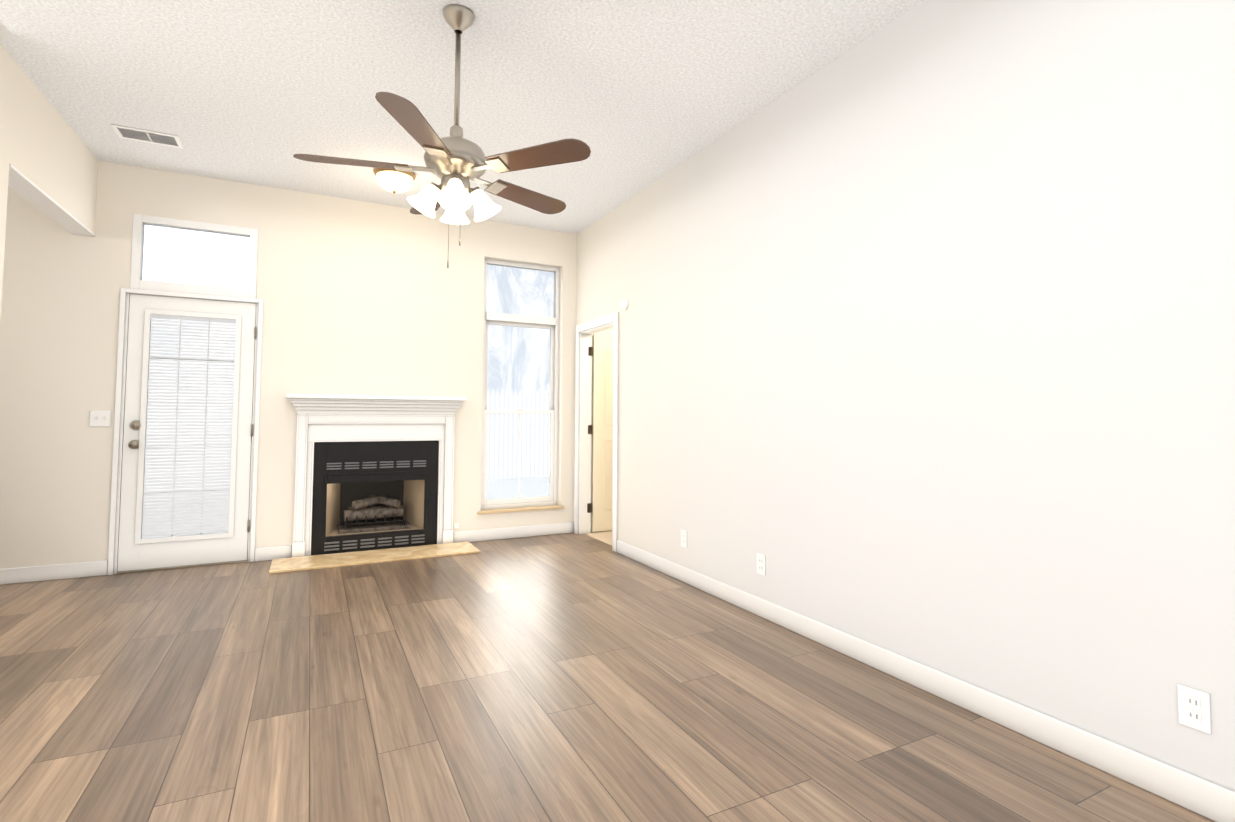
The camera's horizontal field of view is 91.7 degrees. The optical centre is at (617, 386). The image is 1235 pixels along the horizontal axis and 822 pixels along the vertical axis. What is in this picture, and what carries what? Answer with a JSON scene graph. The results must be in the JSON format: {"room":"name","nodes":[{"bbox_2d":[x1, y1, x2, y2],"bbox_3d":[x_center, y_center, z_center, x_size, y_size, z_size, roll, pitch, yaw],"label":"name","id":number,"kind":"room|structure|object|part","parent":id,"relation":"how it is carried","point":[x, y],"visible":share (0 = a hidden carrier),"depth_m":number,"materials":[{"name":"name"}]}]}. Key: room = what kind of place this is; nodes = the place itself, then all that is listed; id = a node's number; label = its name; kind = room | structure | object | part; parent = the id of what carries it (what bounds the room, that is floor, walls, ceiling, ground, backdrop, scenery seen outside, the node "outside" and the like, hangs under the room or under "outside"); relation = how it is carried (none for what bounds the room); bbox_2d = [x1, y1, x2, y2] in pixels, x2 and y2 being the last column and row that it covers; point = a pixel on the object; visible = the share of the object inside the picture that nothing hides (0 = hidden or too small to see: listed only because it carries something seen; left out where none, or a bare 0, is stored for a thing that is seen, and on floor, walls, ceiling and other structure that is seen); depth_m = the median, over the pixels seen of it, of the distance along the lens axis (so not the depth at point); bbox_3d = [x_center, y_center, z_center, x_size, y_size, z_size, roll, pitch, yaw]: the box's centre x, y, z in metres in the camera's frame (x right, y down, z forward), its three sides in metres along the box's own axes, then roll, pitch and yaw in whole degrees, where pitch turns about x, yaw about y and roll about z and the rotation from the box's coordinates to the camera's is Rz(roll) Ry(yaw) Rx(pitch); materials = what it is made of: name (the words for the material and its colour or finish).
{"room":"living room","nodes":[
{"label":"living room","id":0,"kind":"room"},
{"bbox_2d":[0,43,98,321],"bbox_3d":[-2.191,0.198,1.010,0.120,4.000,9.290,2,-3,-27],"label":"wall","id":1,"kind":"structure","parent":0,"point":[45,148],"depth_m":3.44,"materials":[{"name":"beige paint"}]},
{"bbox_2d":[8,164,95,236],"bbox_3d":[-3.527,-1.121,3.704,0.130,0.014,1.389,2,-3,-27],"label":"trim","id":2,"kind":"structure","parent":1,"relation":"attached to","point":[25,187],"depth_m":3.66,"materials":[{"name":"beige paint"}]},
{"bbox_2d":[0,161,613,568],"bbox_3d":[-2.778,-0.115,4.906,8.700,3.000,0.150,2,-3,-27],"label":"wall","id":3,"kind":"structure","parent":0,"point":[360,297],"depth_m":4.84,"materials":[{"name":"beige paint"}]},
{"bbox_2d":[89,410,110,425],"bbox_3d":[-3.722,0.232,4.313,0.115,0.115,0.016,2,-3,-27],"label":"light switch","id":4,"kind":"object","parent":3,"relation":"attached to","point":[99,417],"visible":1,"depth_m":4.32,"materials":[{"name":"white plastic"}]},
{"bbox_2d":[107,288,262,574],"bbox_3d":[-3.280,0.332,4.618,0.902,2.075,0.169,2,-3,-27],"label":"door frame","id":5,"kind":"structure","parent":3,"relation":"attached to","point":[125,293],"depth_m":4.42,"materials":[{"name":"white wood"}]},
{"bbox_3d":[-2.889,0.337,4.742,0.016,1.614,0.014,2,-3,-27],"label":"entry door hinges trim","id":6,"kind":"part","parent":5,"relation":"part of","materials":[{"name":"white wood"}]},
{"bbox_2d":[117,294,255,570],"bbox_3d":[-3.246,0.338,4.552,0.800,2.024,0.114,2,-3,-27],"label":"entry door","id":7,"kind":"structure","parent":3,"relation":"in","point":[136,551],"depth_m":4.56,"materials":[{"name":"white paint"}]},
{"bbox_2d":[130,214,257,298],"bbox_3d":[-3.257,-0.984,4.653,0.798,0.572,0.076,2,-3,-27],"label":"window","id":8,"kind":"structure","parent":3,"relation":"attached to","point":[137,281],"depth_m":4.61,"materials":[{"name":"clear glass"}]},
{"bbox_2d":[0,522,573,584],"bbox_3d":[-3.523,1.304,4.367,6.960,0.105,0.014,2,-3,-27],"label":"baseboard","id":9,"kind":"structure","parent":3,"relation":"attached to","point":[49,572],"depth_m":4.73,"materials":[{"name":"white wood"}]},
{"bbox_2d":[481,259,559,509],"bbox_3d":[-0.954,-0.020,5.870,0.788,2.383,0.081,2,-3,-27],"label":"window","id":10,"kind":"structure","parent":3,"relation":"in","point":[525,321],"depth_m":5.88,"materials":[{"name":"clear glass"}]},
{"bbox_2d":[477,505,563,513],"bbox_3d":[-0.923,1.178,5.738,0.850,0.022,0.106,2,-3,-27],"label":"window sill","id":11,"kind":"structure","parent":3,"relation":"attached to","point":[505,510],"depth_m":5.71,"materials":[{"name":"beige wood"}]},
{"bbox_2d":[0,0,922,233],"bbox_3d":[-0.883,-1.834,1.296,8.700,0.100,8.440,2,-3,-27],"label":"ceiling","id":12,"kind":"structure","parent":0,"point":[636,96],"depth_m":3.28,"materials":[{"name":"white paint"}]},
{"bbox_2d":[111,124,183,148],"bbox_3d":[-3.116,-1.658,3.987,0.350,0.010,0.205,2,-3,-27],"label":"ceiling vent","id":13,"kind":"object","parent":12,"relation":"in","point":[143,135],"visible":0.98,"depth_m":3.98,"materials":[{"name":"white plastic"}]},
{"bbox_2d":[373,168,415,193],"bbox_3d":[-1.696,-1.546,4.566,0.304,0.162,0.304,2,-3,-27],"label":"ceiling light","id":14,"kind":"object","parent":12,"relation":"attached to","point":[394,181],"visible":0.96,"depth_m":4.49,"materials":[{"name":"white glass"}]},
{"bbox_2d":[293,4,590,267],"bbox_3d":[-0.765,-1.120,2.763,1.278,1.180,1.248,2,-3,-27],"label":"ceiling fan","id":15,"kind":"object","parent":12,"relation":"hanging from","point":[456,163],"visible":1,"depth_m":2.64,"materials":[{"name":"brown wood"}]},
{"bbox_2d":[0,530,1214,821],"bbox_3d":[-0.899,1.240,1.145,8.700,0.064,8.440,2,-3,-27],"label":"floor","id":16,"kind":"structure","parent":0,"point":[570,677],"depth_m":2.35,"materials":[{"name":"brown wood"}]},
{"bbox_2d":[269,541,479,573],"bbox_3d":[-1.938,1.382,4.887,1.540,0.018,0.423,2,-3,-27],"label":"hearth","id":17,"kind":"object","parent":16,"relation":"on","point":[290,564],"visible":0.96,"depth_m":4.82,"materials":[{"name":"stone"}]},
{"bbox_2d":[286,394,466,556],"bbox_3d":[-2.127,0.750,5.292,1.407,1.318,0.686,2,-3,-27],"label":"fireplace","id":18,"kind":"object","parent":16,"relation":"on","point":[374,472],"visible":0.92,"depth_m":5.16,"materials":[{"name":"white wood"}]},
{"bbox_2d":[576,0,1234,791],"bbox_3d":[1.520,-0.217,2.367,0.120,3.000,8.290,2,-3,-27],"label":"wall","id":19,"kind":"structure","parent":0,"point":[928,336],"depth_m":2.40,"materials":[{"name":"white paint"}]},
{"bbox_2d":[574,312,618,551],"bbox_3d":[-0.146,0.405,5.595,0.156,2.058,0.916,2,-3,-27],"label":"door frame","id":20,"kind":"structure","parent":19,"relation":"attached to","point":[586,331],"depth_m":5.90,"materials":[{"name":"white wood"}]},
{"bbox_2d":[591,335,613,531],"bbox_3d":[0.098,0.470,6.113,0.740,1.956,0.101,2,-3,-27],"label":"hall door","id":21,"kind":"structure","parent":19,"relation":"in","point":[602,449],"depth_m":6.00,"materials":[{"name":"beige paint"}]},
{"bbox_2d":[622,300,627,309],"bbox_3d":[0.061,-0.691,5.094,0.024,0.090,0.090,2,-3,-27],"label":"detector","id":22,"kind":"object","parent":19,"relation":"attached to","point":[624,304],"visible":0.94,"depth_m":5.07,"materials":[{"name":"white plastic"}]},
{"bbox_2d":[681,529,686,547],"bbox_3d":[0.466,1.070,4.213,0.008,0.115,0.072,2,-3,-27],"label":"electrical outlet","id":23,"kind":"object","parent":19,"relation":"attached to","point":[683,538],"visible":1,"depth_m":4.21,"materials":[{"name":"white plastic"}]},
{"bbox_2d":[757,553,765,575],"bbox_3d":[0.835,1.036,3.493,0.008,0.115,0.072,2,-3,-27],"label":"electrical outlet","id":24,"kind":"object","parent":19,"relation":"attached to","point":[761,563],"visible":1,"depth_m":3.48,"materials":[{"name":"white plastic"}]},
{"bbox_2d":[617,540,1234,821],"bbox_3d":[1.670,1.208,1.842,0.014,0.105,7.338,2,-3,-27],"label":"baseboard","id":25,"kind":"structure","parent":19,"relation":"attached to","point":[1201,796],"depth_m":2.27,"materials":[{"name":"white wood"}]},
{"bbox_2d":[1177,684,1211,733],"bbox_3d":[1.712,0.957,1.781,0.008,0.115,0.072,2,-3,-27],"label":"electrical outlet","id":26,"kind":"object","parent":19,"relation":"attached to","point":[1194,710],"visible":1,"depth_m":1.78,"materials":[{"name":"white plastic"}]},
{"label":"outside","id":27,"kind":"structure","parent":0,"visible":0},
{"bbox_2d":[142,476,549,537],"bbox_3d":[-3.034,1.791,9.584,16.600,0.250,8.560,2,-3,-27],"label":"ground","id":28,"kind":"structure","parent":27,"point":[539,484],"depth_m":9.52,"materials":[{"name":"white"}]},
{"bbox_2d":[142,225,553,493],"bbox_3d":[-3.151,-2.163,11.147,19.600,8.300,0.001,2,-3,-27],"label":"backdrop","id":29,"kind":"structure","parent":27,"point":[497,471],"depth_m":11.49,"materials":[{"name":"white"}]}
]}

